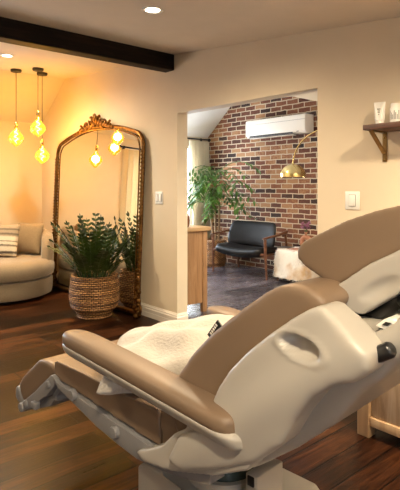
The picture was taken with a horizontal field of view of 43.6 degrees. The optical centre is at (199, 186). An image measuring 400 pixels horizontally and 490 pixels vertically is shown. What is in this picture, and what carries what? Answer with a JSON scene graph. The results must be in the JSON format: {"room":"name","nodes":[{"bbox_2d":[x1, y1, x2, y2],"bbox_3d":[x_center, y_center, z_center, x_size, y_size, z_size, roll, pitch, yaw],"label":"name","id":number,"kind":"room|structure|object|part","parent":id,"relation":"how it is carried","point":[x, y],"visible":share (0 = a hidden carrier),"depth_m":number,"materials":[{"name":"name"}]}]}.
{"room":"beauty treatment room","nodes":[
{"label":"beauty treatment room","id":0,"kind":"room"},
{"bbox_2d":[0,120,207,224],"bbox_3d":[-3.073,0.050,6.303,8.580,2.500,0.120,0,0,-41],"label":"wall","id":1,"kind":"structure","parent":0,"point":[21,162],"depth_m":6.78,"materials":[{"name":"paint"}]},
{"bbox_2d":[187,146,190,224],"bbox_3d":[-0.697,0.030,8.287,1.530,1.500,0.160,0,0,-41],"label":"window","id":2,"kind":"structure","parent":1,"relation":"in","point":[188,148],"depth_m":8.76,"materials":[{"name":"glass"}]},
{"bbox_2d":[187,138,210,140],"bbox_3d":[-0.590,-0.835,8.293,2.000,0.060,0.111,0,0,-41],"label":"curtain rod","id":3,"kind":"object","parent":1,"relation":"attached to","point":[200,139],"visible":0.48,"depth_m":8.75,"materials":[{"name":"black metal"}]},
{"bbox_2d":[189,140,209,238],"bbox_3d":[-0.010,0.235,8.731,0.470,2.070,0.080,0,0,-41],"label":"linen curtain","id":4,"kind":"object","parent":3,"relation":"hanging from","point":[199,150],"visible":0.41,"depth_m":8.72,"materials":[{"name":"beige fabric"}]},
{"bbox_2d":[0,262,399,489],"bbox_3d":[-0.284,1.340,3.070,8.580,0.080,8.620,0,0,-41],"label":"floor","id":5,"kind":"structure","parent":0,"point":[56,447],"depth_m":2.61,"materials":[{"name":"brown wood"}]},
{"bbox_2d":[0,229,54,303],"bbox_3d":[-2.365,0.900,5.957,1.220,0.799,1.220,0,0,0],"label":"loveseat","id":6,"kind":"object","parent":5,"relation":"on","point":[25,276],"visible":0.73,"depth_m":5.63,"materials":[{"name":"beige fabric"}]},
{"bbox_2d":[0,225,19,256],"bbox_3d":[-2.362,0.635,5.953,0.408,0.370,0.189,0,0,5],"label":"striped cushion","id":7,"kind":"object","parent":6,"relation":"on","point":[9,234],"visible":1,"depth_m":5.89,"materials":[{"name":"beige fabric"}]},
{"bbox_2d":[0,253,54,284],"bbox_3d":[-2.365,0.944,5.957,1.220,0.232,1.220,0,0,0],"label":"seat cushion","id":8,"kind":"object","parent":6,"relation":"on","point":[25,268],"depth_m":5.63,"materials":[{"name":"beige fabric"}]},
{"bbox_3d":[-2.365,0.775,6.231,1.192,0.550,0.655,0,0,0],"label":"backrest","id":9,"kind":"part","parent":6,"relation":"part of","materials":[{"name":"beige fabric"}]},
{"bbox_2d":[17,223,43,253],"bbox_3d":[-2.130,0.635,6.212,0.378,0.366,0.185,0,0,18],"label":"throw cushion","id":10,"kind":"object","parent":6,"relation":"on","point":[29,238],"visible":0.91,"depth_m":6.14,"materials":[{"name":"beige fabric"}]},
{"bbox_2d":[47,212,133,319],"bbox_3d":[-1.140,0.774,5.038,0.653,1.053,1.107,0,0,-41],"label":"potted plant","id":11,"kind":"object","parent":5,"relation":"on","point":[94,294],"visible":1,"depth_m":4.90,"materials":[{"name":"green plant"}]},
{"bbox_2d":[69,271,119,319],"bbox_3d":[-1.069,1.091,5.067,0.509,0.418,0.509,0,0,-41],"label":"basket","id":12,"kind":"object","parent":11,"relation":"attached to","point":[93,296],"depth_m":4.88,"materials":[{"name":"wicker"}]},
{"bbox_2d":[52,113,145,318],"bbox_3d":[-1.243,0.229,5.730,0.154,2.157,2.144,0,0,-41],"label":"floor mirror","id":13,"kind":"object","parent":5,"relation":"on","point":[100,167],"visible":0.8,"depth_m":5.54,"materials":[{"name":"antique gold metal"},{"name":"mirror glass"}]},
{"bbox_2d":[187,225,210,311],"bbox_3d":[-0.331,0.858,5.390,0.480,0.885,0.815,0,0,-41],"label":"base cabinet","id":14,"kind":"object","parent":5,"relation":"on","point":[196,235],"visible":0.27,"depth_m":5.16,"materials":[{"name":"brown wood"}]},
{"bbox_2d":[187,213,189,226],"bbox_3d":[-0.150,0.329,5.180,0.090,0.170,0.090,0,0,-41],"label":"glass vase","id":15,"kind":"object","parent":14,"relation":"on","point":[188,218],"visible":0.19,"depth_m":5.15,"materials":[{"name":"brown glass"}]},
{"bbox_3d":[0.039,0.877,5.237,0.060,0.845,0.050,0,0,-41],"label":"leg","id":16,"kind":"part","parent":14,"relation":"part of","materials":[{"name":"orange wood"}]},
{"bbox_2d":[16,206,399,489],"bbox_3d":[0.045,0.665,1.803,0.760,1.271,2.098,0,0,-45],"label":"chair","id":17,"kind":"object","parent":5,"relation":"on","point":[290,365],"visible":0.96,"depth_m":1.27,"materials":[{"name":"beige plastic"}]},
{"bbox_3d":[-0.677,0.974,2.505,0.480,0.072,0.084,0,0,-45],"label":"foot plate","id":18,"kind":"part","parent":17,"relation":"part of","materials":[{"name":"grey plastic"}]},
{"bbox_2d":[55,357,162,443],"bbox_3d":[-0.164,0.760,2.008,0.560,0.118,0.672,0,0,-45],"label":"cushion","id":19,"kind":"object","parent":17,"relation":"on","point":[135,418],"depth_m":1.76,"materials":[{"name":"brown leather"}]},
{"bbox_3d":[-0.075,0.826,1.918,0.590,0.123,0.892,0,0,-45],"label":"leg frame","id":20,"kind":"part","parent":17,"relation":"part of","materials":[{"name":"grey plastic"}]},
{"bbox_2d":[62,329,234,433],"bbox_3d":[-0.199,0.587,1.588,0.111,0.112,0.865,0,0,-45],"label":"armrest","id":21,"kind":"object","parent":17,"relation":"on","point":[199,398],"depth_m":1.45,"materials":[{"name":"brown leather"}]},
{"bbox_3d":[-0.195,0.623,1.584,0.106,0.104,0.885,0,0,-45],"label":"armrest","id":22,"kind":"part","parent":17,"relation":"part of","materials":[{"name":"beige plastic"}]},
{"bbox_2d":[96,314,233,394],"bbox_3d":[-0.086,0.630,1.914,0.530,0.227,0.504,0,0,0],"label":"blanket","id":23,"kind":"object","parent":17,"relation":"on","point":[170,345],"visible":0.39,"depth_m":1.81,"materials":[{"name":"beige fabric"}]},
{"bbox_2d":[161,410,176,442],"bbox_3d":[0.164,0.743,1.677,0.560,0.144,0.252,0,0,-45],"label":"seat cushion","id":24,"kind":"object","parent":17,"relation":"on","point":[168,423],"depth_m":1.55,"materials":[{"name":"brown leather"}]},
{"bbox_2d":[207,306,239,315],"bbox_3d":[0.304,0.587,2.004,0.111,0.112,0.750,0,0,-45],"label":"cushion","id":25,"kind":"object","parent":17,"relation":"on","point":[223,310],"depth_m":2.18,"materials":[{"name":"beige leather"}]},
{"bbox_3d":[0.094,1.127,1.747,0.360,0.287,0.550,0,0,-45],"label":"casing","id":26,"kind":"part","parent":17,"relation":"part of","materials":[{"name":"beige plastic"}]},
{"bbox_2d":[247,475,253,487],"bbox_3d":[0.158,0.910,1.546,0.008,0.030,0.025,0,0,-45],"label":"socket","id":27,"kind":"object","parent":17,"relation":"attached to","point":[250,478],"depth_m":1.54,"materials":[{"name":"black plastic"}]},
{"bbox_2d":[173,277,348,431],"bbox_3d":[0.301,0.507,1.537,0.584,0.542,0.534,0,0,-45],"label":"cushion","id":28,"kind":"object","parent":17,"relation":"on","point":[228,343],"depth_m":1.26,"materials":[{"name":"brown leather"}]},
{"bbox_2d":[298,206,399,281],"bbox_3d":[0.522,0.141,1.314,0.310,0.224,0.428,0,0,-45],"label":"cushion","id":29,"kind":"object","parent":17,"relation":"on","point":[339,252],"depth_m":1.24,"materials":[{"name":"brown leather"}]},
{"bbox_3d":[0.399,0.350,1.069,0.064,0.049,0.054,0,0,-45],"label":"knob","id":30,"kind":"part","parent":17,"relation":"part of","materials":[{"name":"black plastic"}]},
{"bbox_3d":[0.429,0.300,1.110,0.060,0.028,0.054,0,0,-45],"label":"latch plate","id":31,"kind":"part","parent":17,"relation":"part of","materials":[{"name":"white plastic"}]},
{"bbox_2d":[207,238,226,266],"bbox_3d":[0.256,1.083,8.277,0.378,0.435,0.378,0,0,-41],"label":"basket","id":32,"kind":"object","parent":5,"relation":"on","point":[219,258],"depth_m":8.12,"materials":[{"name":"wicker"}]},
{"bbox_2d":[187,161,260,266],"bbox_3d":[0.255,0.439,7.961,1.451,1.722,0.881,0,0,37],"label":"indoor tree","id":33,"kind":"object","parent":5,"relation":"on","point":[219,258],"visible":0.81,"depth_m":7.92,"materials":[{"name":"green plant"}]},
{"bbox_2d":[210,221,287,279],"bbox_3d":[0.754,0.914,7.524,0.676,0.777,1.060,0,0,-45],"label":"lounge chair","id":34,"kind":"object","parent":5,"relation":"on","point":[246,239],"visible":0.98,"depth_m":7.48,"materials":[{"name":"black leather"}]},
{"bbox_3d":[0.204,1.018,7.688,0.042,0.566,0.054,0,0,23],"label":"leg","id":35,"kind":"part","parent":34,"relation":"part of","materials":[{"name":"brown wood"}]},
{"bbox_3d":[0.373,0.679,7.851,0.610,0.118,0.068,0,0,-45],"label":"armrest","id":36,"kind":"part","parent":34,"relation":"part of","materials":[{"name":"brown wood"}]},
{"bbox_3d":[0.702,0.943,7.473,0.535,0.195,0.910,0,0,-45],"label":"seat","id":37,"kind":"part","parent":34,"relation":"part of","materials":[{"name":"black leather"}]},
{"bbox_3d":[0.799,0.710,7.591,0.180,0.380,1.000,0,0,-45],"label":"backrest","id":38,"kind":"part","parent":34,"relation":"part of","materials":[{"name":"black leather"}]},
{"bbox_3d":[0.913,1.018,6.970,0.054,0.566,0.042,0,0,23],"label":"leg","id":39,"kind":"part","parent":34,"relation":"part of","materials":[{"name":"brown wood"}]},
{"bbox_3d":[1.077,0.679,7.141,0.610,0.118,0.068,0,0,-45],"label":"armrest","id":40,"kind":"part","parent":34,"relation":"part of","materials":[{"name":"brown wood"}]},
{"bbox_3d":[1.296,1.000,7.370,0.123,0.605,0.041,0,0,-27],"label":"leg","id":41,"kind":"part","parent":34,"relation":"part of","materials":[{"name":"brown wood"}]},
{"bbox_2d":[273,247,316,281],"bbox_3d":[1.360,1.077,6.932,0.598,0.445,0.621,0,0,-41],"label":"side table","id":42,"kind":"object","parent":5,"relation":"on","point":[287,264],"visible":0.58,"depth_m":6.72,"materials":[{"name":"white fur"}]},
{"bbox_2d":[277,246,293,248],"bbox_3d":[1.195,0.847,6.974,0.175,0.014,0.224,0,0,32],"label":"magazine","id":43,"kind":"object","parent":42,"relation":"on","point":[281,247],"visible":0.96,"depth_m":6.94,"materials":[{"name":"paper"}]},
{"bbox_2d":[299,232,309,244],"bbox_3d":[1.464,0.739,6.922,0.180,0.231,0.090,0,0,29],"label":"ring vase","id":44,"kind":"object","parent":42,"relation":"on","point":[305,236],"visible":0.45,"depth_m":6.91,"materials":[{"name":"ceramic"}]},
{"bbox_2d":[300,221,310,231],"bbox_3d":[1.462,0.565,6.918,0.165,0.181,0.119,0,0,-41],"label":"dried flowers","id":45,"kind":"object","parent":44,"relation":"in","point":[304,226],"visible":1,"depth_m":6.89,"materials":[{"name":"pink plant"}]},
{"bbox_2d":[280,130,316,176],"bbox_3d":[1.708,0.278,6.094,0.346,2.045,1.839,0,0,-39],"label":"lamp","id":46,"kind":"object","parent":5,"relation":"on","point":[290,170],"visible":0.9,"depth_m":6.55,"materials":[{"name":"gold metal"}]},
{"bbox_3d":[1.240,-0.223,6.676,0.346,0.175,0.346,0,0,-41],"label":"lamp shade","id":47,"kind":"part","parent":46,"relation":"part of","materials":[{"name":"gold metal"}]},
{"bbox_2d":[357,383,399,437],"bbox_3d":[1.507,0.900,2.224,0.532,0.800,1.550,0,0,-41],"label":"sideboard","id":48,"kind":"object","parent":5,"relation":"on","point":[382,413],"visible":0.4,"depth_m":2.54,"materials":[{"name":"brown wood"}]},
{"bbox_3d":[0.874,0.915,2.631,0.065,0.770,0.068,0,0,-41],"label":"leg","id":49,"kind":"part","parent":48,"relation":"part of","materials":[{"name":"brown wood"}]},
{"bbox_3d":[1.340,0.884,2.080,0.039,0.708,1.374,0,0,-41],"label":"rail","id":50,"kind":"part","parent":48,"relation":"part of","materials":[{"name":"brown wood"}]},
{"bbox_3d":[1.046,0.886,2.432,0.026,0.604,0.450,0,0,-41],"label":"door","id":51,"kind":"part","parent":48,"relation":"part of","materials":[{"name":"brown wood"}]},
{"bbox_2d":[0,0,399,123],"bbox_3d":[-1.504,-1.240,2.070,5.427,0.720,8.700,0,0,-41],"label":"ceiling","id":52,"kind":"structure","parent":0,"point":[184,26],"depth_m":3.57,"materials":[{"name":"paint"}]},
{"bbox_2d":[0,54,13,57],"bbox_3d":[-1.947,-1.324,5.043,0.140,0.011,0.140,0,0,-41],"label":"recessed light","id":53,"kind":"object","parent":52,"relation":"in","point":[1,55],"visible":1,"depth_m":5.04,"materials":[{"name":"white plastic"}]},
{"bbox_2d":[10,68,21,143],"bbox_3d":[-2.150,-0.921,5.845,0.176,0.901,0.176,0,0,-41],"label":"pendant light","id":54,"kind":"object","parent":52,"relation":"hanging from","point":[14,70],"visible":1,"depth_m":5.83,"materials":[{"name":"gold metal"}]},
{"bbox_2d":[32,67,43,133],"bbox_3d":[-1.851,-0.963,5.713,0.176,0.784,0.176,0,0,-41],"label":"pendant light","id":55,"kind":"object","parent":52,"relation":"hanging from","point":[36,69],"visible":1,"depth_m":5.70,"materials":[{"name":"gold metal"}]},
{"bbox_2d":[37,72,47,160],"bbox_3d":[-1.894,-0.823,6.000,0.176,1.093,0.176,0,0,-41],"label":"pendant light","id":56,"kind":"object","parent":52,"relation":"hanging from","point":[38,73],"visible":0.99,"depth_m":5.98,"materials":[{"name":"gold metal"}]},
{"bbox_2d":[142,6,163,13],"bbox_3d":[-0.303,-1.132,3.199,0.140,0.011,0.140,0,0,-41],"label":"recessed light","id":57,"kind":"object","parent":52,"relation":"in","point":[146,9],"visible":1,"depth_m":3.19,"materials":[{"name":"white plastic"}]},
{"bbox_2d":[145,8,159,11],"bbox_3d":[-0.303,-1.134,3.199,0.092,0.001,0.092,0,0,-41],"label":"diffuser","id":58,"kind":"object","parent":57,"relation":"attached to","point":[148,9],"depth_m":3.20,"materials":[{"name":"white plastic"}]},
{"bbox_2d":[42,17,399,312],"bbox_3d":[0.592,-0.100,3.825,0.120,2.800,8.620,0,0,-41],"label":"wall","id":59,"kind":"structure","parent":0,"point":[354,67],"depth_m":3.92,"materials":[{"name":"paint"}]},
{"bbox_2d":[0,17,173,72],"bbox_3d":[-2.286,-1.198,3.023,5.287,0.205,0.136,0,0,-41],"label":"ceiling beam","id":60,"kind":"structure","parent":59,"relation":"attached to","point":[12,31],"depth_m":4.08,"materials":[{"name":"brown wood"}]},
{"bbox_2d":[155,191,162,203],"bbox_3d":[-0.403,0.105,4.876,0.014,0.122,0.122,0,0,-41],"label":"light switch","id":61,"kind":"object","parent":59,"relation":"attached to","point":[158,195],"visible":1,"depth_m":4.88,"materials":[{"name":"white plastic"}]},
{"bbox_2d":[141,302,187,321],"bbox_3d":[-1.164,1.240,5.848,0.138,0.120,3.063,0,0,-41],"label":"baseboard","id":62,"kind":"structure","parent":59,"relation":"attached to","point":[150,311],"depth_m":4.84,"materials":[{"name":"paint"}]},
{"bbox_2d":[177,87,317,312],"bbox_3d":[0.348,0.302,4.109,0.123,1.995,1.582,0,0,-41],"label":"door frame","id":63,"kind":"structure","parent":59,"relation":"in","point":[181,116],"depth_m":4.69,"materials":[{"name":"paint"}]},
{"bbox_2d":[345,191,359,209],"bbox_3d":[0.992,0.088,3.259,0.014,0.118,0.106,0,0,-41],"label":"light switch","id":64,"kind":"object","parent":59,"relation":"attached to","point":[352,198],"visible":1,"depth_m":3.25,"materials":[{"name":"white plastic"}]},
{"bbox_2d":[363,121,399,161],"bbox_3d":[1.393,-0.263,2.653,0.200,0.216,1.058,0,0,-41],"label":"wall shelf","id":65,"kind":"object","parent":59,"relation":"attached to","point":[383,128],"visible":1,"depth_m":3.00,"materials":[{"name":"brown wood"}]},
{"bbox_2d":[374,102,385,123],"bbox_3d":[1.084,-0.443,3.015,0.055,0.138,0.055,0,0,-14],"label":"tube","id":66,"kind":"object","parent":65,"relation":"on","point":[379,107],"visible":0.89,"depth_m":3.00,"materials":[{"name":"white plastic"}]},
{"bbox_2d":[390,103,399,121],"bbox_3d":[1.155,-0.433,2.948,0.066,0.118,0.066,0,0,43],"label":"lotion bottle","id":67,"kind":"object","parent":65,"relation":"on","point":[395,107],"visible":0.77,"depth_m":2.92,"materials":[{"name":"white plastic"}]},
{"bbox_2d":[187,89,316,137],"bbox_3d":[0.601,-1.040,6.198,3.153,1.120,5.200,0,0,-41],"label":"ceiling","id":68,"kind":"structure","parent":0,"point":[199,124],"depth_m":8.53,"materials":[{"name":"white paint"}]},
{"bbox_2d":[208,96,316,269],"bbox_3d":[1.751,-0.100,7.202,0.100,2.800,5.220,0,0,-41],"label":"wall","id":69,"kind":"structure","parent":0,"point":[286,202],"depth_m":7.90,"materials":[{"name":"brick"}]},
{"bbox_2d":[246,113,313,138],"bbox_3d":[1.187,-0.905,7.614,0.215,0.290,1.172,0,0,-41],"label":"air conditioner","id":70,"kind":"object","parent":69,"relation":"attached to","point":[291,125],"visible":0.98,"depth_m":7.44,"materials":[{"name":"white plastic"}]}
]}

